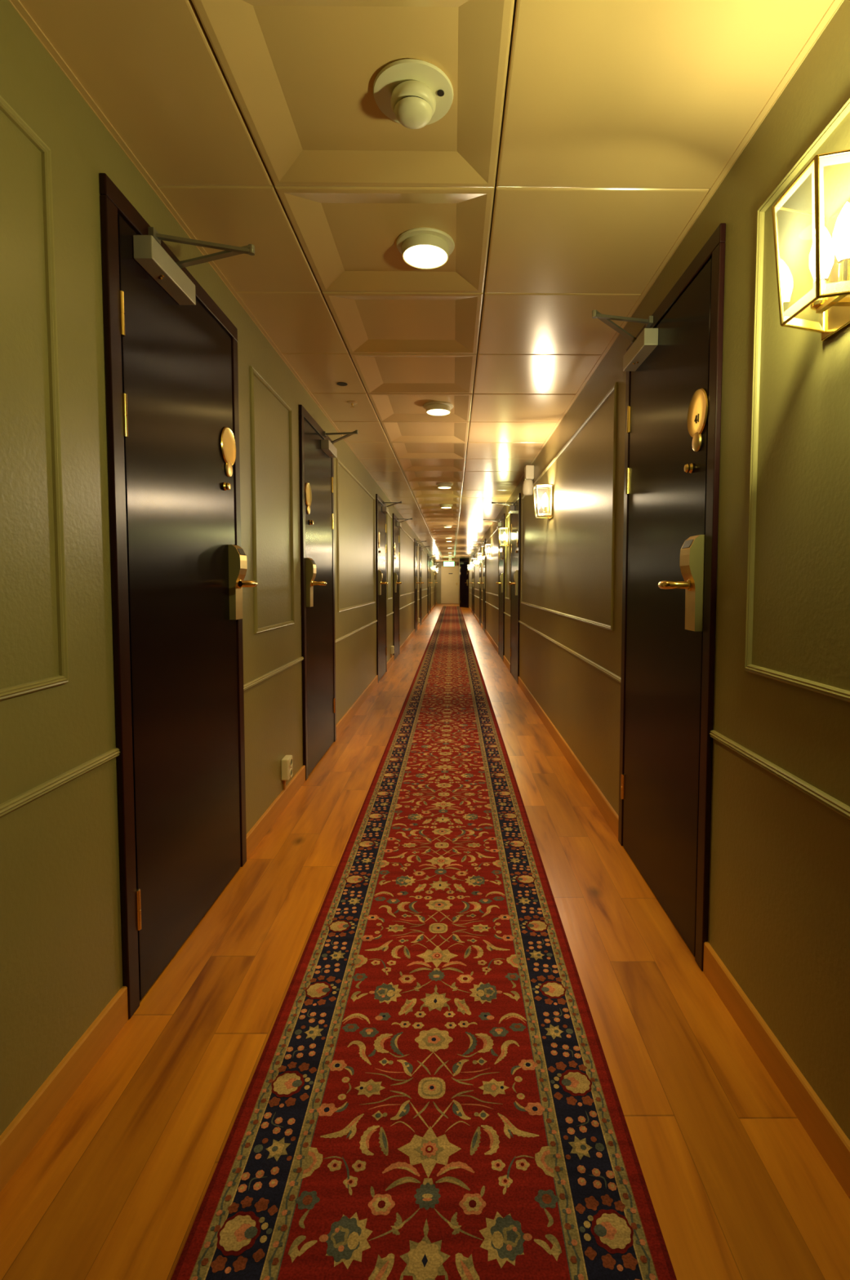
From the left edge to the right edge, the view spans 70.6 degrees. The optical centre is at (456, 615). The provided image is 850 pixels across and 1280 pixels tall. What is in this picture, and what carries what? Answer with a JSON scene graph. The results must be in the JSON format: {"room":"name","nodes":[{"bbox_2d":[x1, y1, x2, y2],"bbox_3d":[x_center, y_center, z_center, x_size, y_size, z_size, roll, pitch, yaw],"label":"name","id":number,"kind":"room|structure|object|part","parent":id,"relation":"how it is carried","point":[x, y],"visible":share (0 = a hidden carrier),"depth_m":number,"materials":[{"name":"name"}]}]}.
{"room":"hotel corridor","nodes":[
{"label":"hotel corridor","id":0,"kind":"room"},
{"bbox_2d":[0,0,436,1135],"bbox_3d":[-0.973,-0.855,14.469,0.100,2.334,33.800,0,3,0],"label":"wall","id":1,"kind":"structure","parent":0,"point":[61,957],"depth_m":1.30,"materials":[{"name":"green paint"}]},
{"bbox_2d":[0,95,68,700],"bbox_3d":[-0.816,-0.305,-0.535,0.012,1.096,3.575,0,3,0],"label":"trim","id":2,"kind":"structure","parent":1,"relation":"attached to","point":[63,677],"depth_m":1.23,"materials":[{"name":"green paint"}]},
{"bbox_2d":[0,747,119,817],"bbox_3d":[-0.818,0.441,-0.455,0.012,0.022,3.855,0,3,0],"label":"trim","id":3,"kind":"structure","parent":1,"relation":"attached to","point":[22,799],"depth_m":1.23,"materials":[{"name":"green paint"}]},
{"bbox_2d":[0,986,128,1191],"bbox_3d":[-0.819,1.079,-0.420,0.012,0.088,3.855,0,3,0],"label":"baseboard","id":4,"kind":"structure","parent":1,"relation":"attached to","point":[18,1140],"depth_m":1.24,"materials":[{"name":"brown wood"}]},
{"bbox_2d":[98,173,257,1019],"bbox_3d":[-0.703,-0.030,1.881,0.272,2.053,0.860,0,3,0],"label":"door","id":5,"kind":"structure","parent":1,"relation":"in","point":[179,565],"depth_m":1.71,"materials":[{"name":"brown wood"}]},
{"bbox_3d":[-0.689,-1.002,1.684,0.234,0.056,0.020,0,3,5],"label":"closer arm","id":6,"kind":"part","parent":5,"relation":"part of","materials":[{"name":"silver metal"}]},
{"bbox_3d":[-0.767,-0.113,2.168,0.074,0.034,0.127,0,3,0],"label":"lever handle","id":7,"kind":"part","parent":5,"relation":"part of","materials":[{"name":"gold metal"}]},
{"bbox_2d":[8,0,436,561],"bbox_3d":[-0.913,-1.868,14.414,0.016,0.006,33.800,0,3,0],"label":"trim","id":8,"kind":"structure","parent":1,"relation":"attached to","point":[16,4],"depth_m":1.55,"materials":[{"name":"paint"}]},
{"bbox_2d":[249,365,293,634],"bbox_3d":[-0.838,-0.484,2.767,0.012,1.096,0.600,0,3,0],"label":"trim","id":9,"kind":"structure","parent":1,"relation":"attached to","point":[253,372],"depth_m":2.50,"materials":[{"name":"green paint"}]},
{"bbox_2d":[243,656,303,690],"bbox_3d":[-0.840,0.264,2.808,0.012,0.022,0.960,0,3,0],"label":"trim","id":10,"kind":"structure","parent":1,"relation":"attached to","point":[248,685],"depth_m":2.71,"materials":[{"name":"green paint"}]},
{"bbox_2d":[246,764,305,859],"bbox_3d":[-0.841,0.901,2.843,0.012,0.088,0.960,0,3,0],"label":"baseboard","id":11,"kind":"structure","parent":1,"relation":"attached to","point":[270,815],"depth_m":2.73,"materials":[{"name":"brown wood"}]},
{"bbox_2d":[280,755,292,789],"bbox_3d":[-0.827,0.773,2.931,0.041,0.159,0.084,0,3,0],"label":"wall socket","id":12,"kind":"object","parent":1,"relation":"attached to","point":[286,762],"visible":1,"depth_m":2.89,"materials":[{"name":"beige plastic"}]},
{"bbox_2d":[288,758,292,767],"bbox_3d":[-0.809,0.721,2.928,0.006,0.044,0.044,0,3,0],"label":"outlet","id":13,"kind":"object","parent":12,"relation":"attached to","point":[290,759],"depth_m":2.92,"materials":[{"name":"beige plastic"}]},
{"bbox_2d":[289,768,292,777],"bbox_3d":[-0.809,0.773,2.931,0.006,0.044,0.044,0,3,0],"label":"outlet","id":14,"kind":"object","parent":12,"relation":"attached to","point":[291,769],"depth_m":2.94,"materials":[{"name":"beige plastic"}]},
{"bbox_2d":[298,404,358,780],"bbox_3d":[-0.729,-0.129,3.699,0.243,2.053,0.860,0,3,0],"label":"door","id":15,"kind":"structure","parent":1,"relation":"in","point":[317,451],"depth_m":3.58,"materials":[{"name":"brown wood"}]},
{"bbox_3d":[-0.843,-0.129,3.698,0.016,2.053,0.860,0,3,0],"label":"frame","id":16,"kind":"part","parent":15,"relation":"part of","materials":[{"name":"brown wood"}]},
{"bbox_3d":[-0.775,-0.180,3.404,0.074,0.034,0.127,0,3,0],"label":"lever handle","id":17,"kind":"part","parent":15,"relation":"part of","materials":[{"name":"gold metal"}]},
{"bbox_3d":[-0.717,-1.116,3.778,0.256,0.055,0.020,2,4,37],"label":"closer arm","id":18,"kind":"part","parent":15,"relation":"part of","materials":[{"name":"silver metal"}]},
{"bbox_2d":[336,458,374,612],"bbox_3d":[-0.855,-0.622,5.291,0.012,1.096,2.015,0,3,0],"label":"trim","id":19,"kind":"structure","parent":1,"relation":"attached to","point":[338,461],"depth_m":4.33,"materials":[{"name":"green paint"}]},
{"bbox_2d":[335,619,377,643],"bbox_3d":[-0.857,0.126,5.332,0.012,0.022,2.375,0,3,0],"label":"trim","id":20,"kind":"structure","parent":1,"relation":"attached to","point":[375,621],"depth_m":5.01,"materials":[{"name":"green paint"}]},
{"bbox_2d":[335,675,377,738],"bbox_3d":[-0.858,0.764,5.366,0.012,0.088,2.375,0,3,0],"label":"baseboard","id":21,"kind":"structure","parent":1,"relation":"attached to","point":[342,723],"depth_m":5.00,"materials":[{"name":"brown wood"}]},
{"bbox_2d":[375,493,402,682],"bbox_3d":[-0.751,-0.304,6.929,0.243,2.053,0.860,0,3,0],"label":"door","id":22,"kind":"structure","parent":1,"relation":"in","point":[381,509],"depth_m":6.82,"materials":[{"name":"brown wood"}]},
{"bbox_3d":[-0.865,-0.304,6.928,0.016,2.053,0.860,0,3,0],"label":"frame","id":23,"kind":"part","parent":22,"relation":"part of","materials":[{"name":"brown wood"}]},
{"bbox_2d":[386,513,392,599],"bbox_3d":[-0.872,-0.758,7.810,0.012,1.096,0.590,0,3,0],"label":"trim","id":24,"kind":"structure","parent":1,"relation":"attached to","point":[387,514],"depth_m":7.54,"materials":[{"name":"green paint"}]},
{"bbox_2d":[386,655,394,670],"bbox_3d":[-0.875,0.627,7.885,0.012,0.088,0.950,0,3,0],"label":"baseboard","id":25,"kind":"structure","parent":1,"relation":"attached to","point":[391,660],"depth_m":7.91,"materials":[{"name":"brown wood"}]},
{"bbox_2d":[390,645,394,657],"bbox_3d":[-0.861,0.494,8.063,0.041,0.159,0.084,0,3,0],"label":"wall socket","id":26,"kind":"object","parent":1,"relation":"attached to","point":[392,647],"visible":1,"depth_m":8.02,"materials":[{"name":"beige plastic"}]},
{"bbox_2d":[392,513,412,659],"bbox_3d":[-0.763,-0.403,8.736,0.243,2.053,0.860,0,3,0],"label":"door","id":27,"kind":"structure","parent":1,"relation":"in","point":[397,524],"depth_m":8.58,"materials":[{"name":"brown wood"}]},
{"bbox_3d":[-0.877,-0.403,8.735,0.016,2.053,0.860,0,3,0],"label":"frame","id":28,"kind":"part","parent":27,"relation":"part of","materials":[{"name":"brown wood"}]},
{"bbox_2d":[399,527,413,595],"bbox_3d":[-0.894,-0.935,11.060,0.012,1.096,3.480,0,3,0],"label":"trim","id":29,"kind":"structure","parent":1,"relation":"attached to","point":[399,527],"depth_m":9.34,"materials":[{"name":"green paint"}]},
{"bbox_2d":[399,629,414,652],"bbox_3d":[-0.896,0.451,11.135,0.012,0.088,3.840,0,3,0],"label":"baseboard","id":30,"kind":"structure","parent":1,"relation":"attached to","point":[402,646],"depth_m":10.76,"materials":[{"name":"brown wood"}]},
{"bbox_2d":[399,601,414,609],"bbox_3d":[-0.895,-0.187,11.100,0.012,0.022,3.840,0,3,0],"label":"trim","id":31,"kind":"structure","parent":1,"relation":"attached to","point":[412,602],"depth_m":10.57,"materials":[{"name":"green paint"}]},
{"bbox_2d":[417,546,418,591],"bbox_3d":[-0.916,-1.114,14.355,0.012,1.096,0.680,0,3,0],"label":"trim","id":32,"kind":"structure","parent":1,"relation":"attached to","point":[418,546],"depth_m":14.03,"materials":[{"name":"green paint"}]},
{"bbox_2d":[413,538,426,632],"bbox_3d":[-0.795,-0.658,13.429,0.243,2.053,0.860,0,3,0],"label":"door","id":33,"kind":"structure","parent":1,"relation":"in","point":[415,544],"depth_m":13.35,"materials":[{"name":"brown wood"}]},
{"bbox_3d":[-0.908,-0.658,13.428,0.016,2.053,0.860,0,3,0],"label":"frame","id":34,"kind":"part","parent":33,"relation":"part of","materials":[{"name":"brown wood"}]},
{"bbox_2d":[418,543,429,626],"bbox_3d":[-0.807,-0.761,15.326,0.243,2.053,0.860,0,3,0],"label":"door","id":35,"kind":"structure","parent":1,"relation":"in","point":[420,548],"depth_m":15.06,"materials":[{"name":"brown wood"}]},
{"bbox_3d":[-0.921,-0.761,15.325,0.016,2.053,0.860,0,3,0],"label":"frame","id":36,"kind":"part","parent":35,"relation":"part of","materials":[{"name":"brown wood"}]},
{"bbox_2d":[421,551,427,590],"bbox_3d":[-0.939,-1.298,17.725,0.012,1.096,3.630,0,3,0],"label":"trim","id":37,"kind":"structure","parent":1,"relation":"attached to","point":[421,551],"depth_m":18.38,"materials":[{"name":"green paint"}]},
{"bbox_2d":[421,613,427,623],"bbox_3d":[-0.941,0.088,17.800,0.012,0.088,3.990,0,3,0],"label":"baseboard","id":38,"kind":"structure","parent":1,"relation":"attached to","point":[426,615],"depth_m":17.31,"materials":[{"name":"brown wood"}]},
{"bbox_2d":[426,553,435,614],"bbox_3d":[-0.840,-1.024,20.169,0.243,2.053,0.860,0,3,0],"label":"door","id":39,"kind":"structure","parent":1,"relation":"in","point":[428,557],"depth_m":20.12,"materials":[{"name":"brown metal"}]},
{"bbox_3d":[-0.954,-1.024,20.168,0.016,2.053,0.860,0,3,0],"label":"frame","id":40,"kind":"part","parent":39,"relation":"part of","materials":[{"name":"brown wood"}]},
{"bbox_2d":[431,560,434,587],"bbox_3d":[-0.985,-1.668,24.540,0.012,1.096,3.980,0,3,0],"label":"trim","id":41,"kind":"structure","parent":1,"relation":"attached to","point":[431,560],"depth_m":26.51,"materials":[{"name":"green paint"}]},
{"bbox_2d":[429,555,436,613],"bbox_3d":[-0.852,-1.122,21.966,0.243,2.053,0.860,0,3,0],"label":"door","id":42,"kind":"structure","parent":1,"relation":"in","point":[430,558],"depth_m":21.63,"materials":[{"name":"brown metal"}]},
{"bbox_3d":[-0.966,-1.122,21.965,0.016,2.053,0.860,0,3,0],"label":"frame","id":43,"kind":"part","parent":42,"relation":"part of","materials":[{"name":"brown wood"}]},
{"bbox_2d":[433,560,439,606],"bbox_3d":[-0.887,-1.404,27.159,0.243,2.053,0.860,0,3,0],"label":"door","id":44,"kind":"structure","parent":1,"relation":"in","point":[433,561],"depth_m":27.49,"materials":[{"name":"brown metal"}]},
{"bbox_3d":[-1.000,-1.404,27.158,0.016,2.053,0.860,0,3,0],"label":"frame","id":45,"kind":"part","parent":44,"relation":"part of","materials":[{"name":"brown wood"}]},
{"bbox_2d":[435,563,439,604],"bbox_3d":[-0.899,-1.502,28.956,0.243,2.053,0.860,0,3,0],"label":"door","id":46,"kind":"structure","parent":1,"relation":"in","point":[437,563],"depth_m":28.95,"materials":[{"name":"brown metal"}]},
{"bbox_2d":[0,603,849,1279],"bbox_3d":[-0.150,0.333,14.589,1.750,0.050,33.900,0,3,0],"label":"floor","id":47,"kind":"structure","parent":0,"point":[115,1188],"depth_m":1.36,"materials":[{"name":"brown wood"}]},
{"bbox_2d":[170,606,676,1279],"bbox_3d":[-0.136,0.357,13.614,0.794,0.009,28.350,0,3,0],"label":"runner rug","id":48,"kind":"object","parent":47,"relation":"on","point":[431,1094],"visible":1,"depth_m":1.32,"materials":[{"name":"red fabric"}]},
{"bbox_2d":[18,0,833,561],"bbox_3d":[-0.147,-1.950,14.526,1.750,0.151,34.196,0,3,0],"label":"ceiling","id":49,"kind":"structure","parent":0,"point":[576,143],"depth_m":1.58,"materials":[{"name":"paint"}]},
{"bbox_2d":[336,382,347,386],"bbox_3d":[-0.625,-1.264,3.277,0.058,0.002,0.058,0,3,0],"label":"recessed light","id":50,"kind":"object","parent":49,"relation":"attached to","point":[340,384],"depth_m":3.27,"materials":[{"name":"black"}]},
{"bbox_2d":[346,400,357,408],"bbox_3d":[-0.629,-1.269,3.612,0.062,0.029,0.062,0,3,0],"label":"sprinkler head","id":51,"kind":"object","parent":49,"relation":"attached to","point":[352,402],"visible":1,"depth_m":3.60},
{"bbox_2d":[373,58,453,128],"bbox_3d":[-0.098,-1.154,1.359,0.182,0.061,0.182,0,3,0],"label":"smoke detector","id":52,"kind":"object","parent":49,"relation":"attached to","point":[412,93],"visible":1,"depth_m":1.33,"materials":[{"name":"beige plastic"}]},
{"bbox_2d":[395,226,454,269],"bbox_3d":[-0.102,-1.196,1.967,0.192,0.044,0.192,0,3,0],"label":"recessed light","id":53,"kind":"object","parent":49,"relation":"in","point":[424,248],"visible":1,"depth_m":1.93,"materials":[{"name":"beige plastic"}]},
{"bbox_2d":[404,244,447,267],"bbox_3d":[-0.102,-1.177,1.968,0.143,0.007,0.143,0,3,0],"label":"diffuser","id":54,"kind":"object","parent":53,"relation":"attached to","point":[415,255],"depth_m":1.96,"materials":[{"name":"white plastic"}]},
{"bbox_2d":[422,401,453,415],"bbox_3d":[-0.114,-1.293,3.765,0.192,0.044,0.192,0,3,0],"label":"recessed light","id":55,"kind":"object","parent":49,"relation":"in","point":[433,408],"visible":1,"depth_m":3.71,"materials":[{"name":"white"}]},
{"bbox_2d":[426,408,449,415],"bbox_3d":[-0.114,-1.275,3.766,0.143,0.007,0.143,0,3,0],"label":"diffuser","id":56,"kind":"object","parent":55,"relation":"attached to","point":[430,411],"depth_m":3.75,"materials":[{"name":"white plastic"}]},
{"bbox_2d":[435,482,453,488],"bbox_3d":[-0.134,-1.456,6.760,0.192,0.044,0.192,0,3,0],"label":"recessed light","id":57,"kind":"object","parent":49,"relation":"in","point":[442,485],"visible":1,"depth_m":6.70,"materials":[{"name":"white plastic"}]},
{"bbox_2d":[439,503,453,508],"bbox_3d":[-0.146,-1.554,8.568,0.192,0.044,0.192,0,3,0],"label":"recessed light","id":58,"kind":"object","parent":49,"relation":"in","point":[445,505],"visible":1,"depth_m":8.51,"materials":[{"name":"white plastic"}]},
{"bbox_2d":[442,524,453,527],"bbox_3d":[-0.166,-1.718,11.573,0.192,0.044,0.192,0,3,0],"label":"recessed light","id":59,"kind":"object","parent":49,"relation":"in","point":[445,526],"visible":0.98,"depth_m":11.51,"materials":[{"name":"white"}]},
{"bbox_2d":[443,561,453,566],"bbox_3d":[-0.323,-2.315,25.909,0.460,0.399,0.075,0,3,0],"label":"exit sign","id":60,"kind":"object","parent":49,"relation":"hanging from","point":[445,563],"visible":0.98,"depth_m":25.88,"materials":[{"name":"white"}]},
{"bbox_2d":[436,561,458,603],"bbox_3d":[-0.262,-1.774,31.399,1.750,2.334,0.100,0,3,0],"label":"wall","id":61,"kind":"structure","parent":0,"point":[441,563],"depth_m":31.34,"materials":[{"name":"green paint"}]},
{"bbox_2d":[440,565,458,603],"bbox_3d":[-0.345,-1.595,31.316,0.920,1.985,0.084,0,3,0],"label":"door","id":62,"kind":"structure","parent":61,"relation":"in","point":[449,575],"depth_m":31.34,"materials":[{"name":"beige paint"}]},
{"bbox_2d":[458,557,469,606],"bbox_3d":[0.386,-1.617,28.532,0.494,2.334,5.650,0,3,0],"label":"wall","id":63,"kind":"structure","parent":0,"point":[464,557],"depth_m":26.31,"materials":[{"name":"green paint"}]},
{"bbox_2d":[459,557,468,608],"bbox_3d":[0.228,-1.419,26.354,0.272,2.174,0.860,-1,3,-27],"label":"door","id":64,"kind":"structure","parent":63,"relation":"in","point":[464,569],"depth_m":26.40,"materials":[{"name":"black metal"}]},
{"bbox_3d":[0.345,-2.447,26.356,0.014,0.121,0.860,-1,3,-27],"label":"transom panel","id":65,"kind":"part","parent":64,"relation":"part of","materials":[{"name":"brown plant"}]},
{"bbox_2d":[469,0,849,1140],"bbox_3d":[0.696,-0.700,11.659,0.100,2.334,28.150,0,3,0],"label":"wall","id":66,"kind":"structure","parent":0,"point":[779,921],"depth_m":1.37,"materials":[{"name":"green paint"}]},
{"bbox_2d":[466,556,472,613],"bbox_3d":[0.444,-1.093,21.476,0.272,2.053,0.860,0,3,0],"label":"door","id":67,"kind":"structure","parent":66,"relation":"in","point":[467,557],"depth_m":21.38,"materials":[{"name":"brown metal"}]},
{"bbox_2d":[468,553,474,616],"bbox_3d":[0.453,-1.017,20.078,0.272,2.053,0.860,0,3,0],"label":"door","id":68,"kind":"structure","parent":66,"relation":"in","point":[473,553],"depth_m":19.80,"materials":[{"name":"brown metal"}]},
{"bbox_3d":[0.581,-1.017,20.079,0.016,2.053,0.860,0,3,0],"label":"frame","id":69,"kind":"part","parent":68,"relation":"part of","materials":[{"name":"brown wood"}]},
{"bbox_2d":[472,558,477,566],"bbox_3d":[0.543,-1.541,17.546,0.128,0.236,0.202,0,3,0],"label":"wall sconce","id":70,"kind":"object","parent":66,"relation":"attached to","point":[473,558],"visible":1,"depth_m":17.48,"materials":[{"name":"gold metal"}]},
{"bbox_2d":[470,544,481,626],"bbox_3d":[0.485,-0.761,15.365,0.272,2.053,0.860,0,3,0],"label":"door","id":71,"kind":"structure","parent":66,"relation":"in","point":[479,548],"depth_m":15.15,"materials":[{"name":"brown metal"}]},
{"bbox_3d":[0.613,-0.760,15.366,0.016,2.053,0.860,0,3,0],"label":"frame","id":72,"kind":"part","parent":71,"relation":"part of","materials":[{"name":"brown wood"}]},
{"bbox_2d":[472,538,485,631],"bbox_3d":[0.497,-0.659,13.488,0.272,2.053,0.860,0,3,0],"label":"door","id":73,"kind":"structure","parent":66,"relation":"in","point":[483,544],"depth_m":13.26,"materials":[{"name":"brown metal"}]},
{"bbox_3d":[0.625,-0.658,13.489,0.016,2.053,0.860,0,3,0],"label":"frame","id":74,"kind":"part","parent":73,"relation":"part of","materials":[{"name":"brown wood"}]},
{"bbox_2d":[476,552,482,563],"bbox_3d":[0.564,-1.370,14.391,0.128,0.236,0.202,0,3,0],"label":"wall sconce","id":75,"kind":"object","parent":66,"relation":"attached to","point":[480,557],"visible":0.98,"depth_m":14.35,"materials":[{"name":"white glass"}]},
{"bbox_2d":[484,543,492,557],"bbox_3d":[0.587,-1.188,11.056,0.128,0.236,0.202,0,3,0],"label":"wall sconce","id":76,"kind":"object","parent":66,"relation":"attached to","point":[488,550],"visible":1,"depth_m":11.01,"materials":[{"name":"white glass"}]},
{"bbox_2d":[484,628,497,653],"bbox_3d":[0.642,0.452,11.165,0.012,0.088,3.900,0,3,0],"label":"baseboard","id":77,"kind":"structure","parent":66,"relation":"attached to","point":[487,634],"depth_m":10.77,"materials":[{"name":"brown wood"}]},
{"bbox_2d":[485,528,498,596],"bbox_3d":[0.644,-0.934,11.090,0.012,1.096,3.540,0,3,0],"label":"trim","id":78,"kind":"structure","parent":66,"relation":"attached to","point":[496,528],"depth_m":9.54,"materials":[{"name":"green paint"}]},
{"bbox_2d":[483,513,505,659],"bbox_3d":[0.529,-0.400,8.735,0.272,2.053,0.860,0,3,0],"label":"door","id":79,"kind":"structure","parent":66,"relation":"in","point":[501,523],"depth_m":8.63,"materials":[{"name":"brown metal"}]},
{"bbox_3d":[0.657,-0.400,8.736,0.016,2.053,0.860,0,3,0],"label":"frame","id":80,"kind":"part","parent":79,"relation":"part of","materials":[{"name":"brown wood"}]},
{"bbox_2d":[497,527,509,546],"bbox_3d":[0.609,-1.009,7.761,0.128,0.236,0.202,0,3,0],"label":"wall sconce","id":81,"kind":"object","parent":66,"relation":"attached to","point":[508,529],"visible":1,"depth_m":7.71,"materials":[{"name":"gold metal"}]},
{"bbox_2d":[502,532,506,543],"bbox_3d":[0.623,-0.996,7.728,0.040,0.149,0.040,0,3,0],"label":"bulb","id":82,"kind":"object","parent":81,"relation":"attached to","point":[504,535],"depth_m":7.72,"materials":[{"name":"white glass"}]},
{"bbox_2d":[491,493,520,684],"bbox_3d":[0.542,-0.298,6.858,0.272,2.053,0.860,0,3,0],"label":"door","id":83,"kind":"structure","parent":66,"relation":"in","point":[514,508],"depth_m":6.75,"materials":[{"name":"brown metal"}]},
{"bbox_3d":[0.670,-0.298,6.859,0.016,2.053,0.860,0,3,0],"label":"frame","id":84,"kind":"part","parent":83,"relation":"part of","materials":[{"name":"brown wood"}]},
{"bbox_2d":[502,655,510,671],"bbox_3d":[0.664,0.632,7.851,0.012,0.088,1.020,0,3,0],"label":"baseboard","id":85,"kind":"structure","parent":66,"relation":"attached to","point":[505,661],"depth_m":7.85,"materials":[{"name":"brown wood"}]},
{"bbox_2d":[504,513,511,599],"bbox_3d":[0.667,-0.754,7.775,0.012,1.096,0.660,0,3,0],"label":"trim","id":86,"kind":"structure","parent":66,"relation":"attached to","point":[507,516],"depth_m":7.47,"materials":[{"name":"green paint"}]},
{"bbox_2d":[522,465,533,495],"bbox_3d":[0.641,-1.200,5.347,0.100,0.262,0.100,0,3,0],"label":"fire alarm","id":87,"kind":"object","parent":66,"relation":"attached to","point":[527,486],"visible":0.98,"depth_m":5.31,"materials":[{"name":"beige plastic"}]},
{"bbox_2d":[533,484,553,519],"bbox_3d":[0.631,-0.826,4.386,0.128,0.236,0.202,0,3,0],"label":"wall sconce","id":88,"kind":"object","parent":66,"relation":"attached to","point":[549,500],"visible":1,"depth_m":4.35,"materials":[{"name":"gold metal"}]},
{"bbox_2d":[541,495,543,514],"bbox_3d":[0.645,-0.817,4.421,0.040,0.149,0.040,0,3,0],"label":"bulb","id":89,"kind":"object","parent":88,"relation":"attached to","point":[542,504],"depth_m":4.41,"materials":[{"name":"white glass"}]},
{"bbox_2d":[542,493,547,513],"bbox_3d":[0.646,-0.813,4.353,0.040,0.149,0.040,0,3,0],"label":"bulb","id":90,"kind":"object","parent":88,"relation":"attached to","point":[544,499],"depth_m":4.34,"materials":[{"name":"white glass"}]},
{"bbox_2d":[518,676,618,839],"bbox_3d":[0.686,0.813,4.518,0.012,0.088,3.935,0,3,0],"label":"baseboard","id":91,"kind":"structure","parent":66,"relation":"attached to","point":[611,816],"depth_m":3.38,"materials":[{"name":"brown wood"}]},
{"bbox_2d":[520,382,617,631],"bbox_3d":[0.689,-0.573,4.443,0.012,1.096,3.575,0,3,0],"label":"trim","id":92,"kind":"structure","parent":66,"relation":"attached to","point":[614,388],"depth_m":2.69,"materials":[{"name":"green paint"}]},
{"bbox_2d":[518,620,621,682],"bbox_3d":[0.688,0.175,4.483,0.012,0.022,3.935,0,3,0],"label":"trim","id":93,"kind":"structure","parent":66,"relation":"attached to","point":[601,668],"depth_m":3.35,"materials":[{"name":"green paint"}]},
{"bbox_2d":[469,0,844,556],"bbox_3d":[0.640,-1.712,11.604,0.016,0.006,28.150,0,3,0],"label":"trim","id":94,"kind":"structure","parent":66,"relation":"attached to","point":[835,5],"depth_m":1.55,"materials":[{"name":"paint"}]},
{"bbox_2d":[591,222,725,971],"bbox_3d":[0.589,-0.038,2.070,0.243,2.053,0.860,0,3,0],"label":"door","id":95,"kind":"structure","parent":66,"relation":"in","point":[673,366],"depth_m":1.92,"materials":[{"name":"brown wood"}]},
{"bbox_3d":[0.578,-1.025,2.149,0.256,0.055,0.020,-2,4,-38],"label":"closer arm","id":96,"kind":"part","parent":95,"relation":"part of","materials":[{"name":"silver metal"}]},
{"bbox_3d":[0.638,-0.089,1.776,0.074,0.034,0.127,0,3,0],"label":"lever handle","id":97,"kind":"part","parent":95,"relation":"part of","materials":[{"name":"gold metal"}]},
{"bbox_2d":[702,942,849,1199],"bbox_3d":[0.719,1.076,-0.320,0.012,0.088,4.035,0,3,0],"label":"baseboard","id":98,"kind":"structure","parent":66,"relation":"attached to","point":[832,1143],"depth_m":1.28,"materials":[{"name":"brown wood"}]},
{"bbox_2d":[709,729,849,819],"bbox_3d":[0.720,0.438,-0.354,0.012,0.022,4.035,0,3,0],"label":"trim","id":99,"kind":"structure","parent":66,"relation":"attached to","point":[828,801],"depth_m":1.28,"materials":[{"name":"green paint"}]},
{"bbox_2d":[744,96,849,702],"bbox_3d":[0.722,-0.307,-0.435,0.012,1.096,3.755,0,3,0],"label":"trim","id":100,"kind":"structure","parent":66,"relation":"attached to","point":[829,691],"depth_m":1.41,"materials":[{"name":"green paint"}]},
{"bbox_2d":[771,149,849,341],"bbox_3d":[0.654,-0.645,1.061,0.128,0.236,0.202,0,3,0],"label":"wall sconce","id":101,"kind":"object","parent":66,"relation":"attached to","point":[829,254],"visible":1,"depth_m":1.08,"materials":[{"name":"gold metal"}]},
{"bbox_3d":[0.652,-0.654,1.136,0.115,0.213,0.016,-1,3,-16],"label":"glass pane","id":102,"kind":"part","parent":101,"relation":"part of","materials":[{"name":"clear glass"}]},
{"bbox_2d":[808,225,834,311],"bbox_3d":[0.667,-0.636,1.096,0.040,0.149,0.040,0,3,0],"label":"socket","id":103,"kind":"object","parent":101,"relation":"attached to","point":[827,252],"depth_m":1.08,"materials":[{"name":"white"}]},
{"bbox_2d":[832,201,849,292],"bbox_3d":[0.668,-0.632,1.028,0.040,0.149,0.040,0,3,0],"label":"bulb","id":104,"kind":"object","parent":101,"relation":"attached to","point":[841,235],"depth_m":1.02,"materials":[{"name":"white glass"}]}
]}

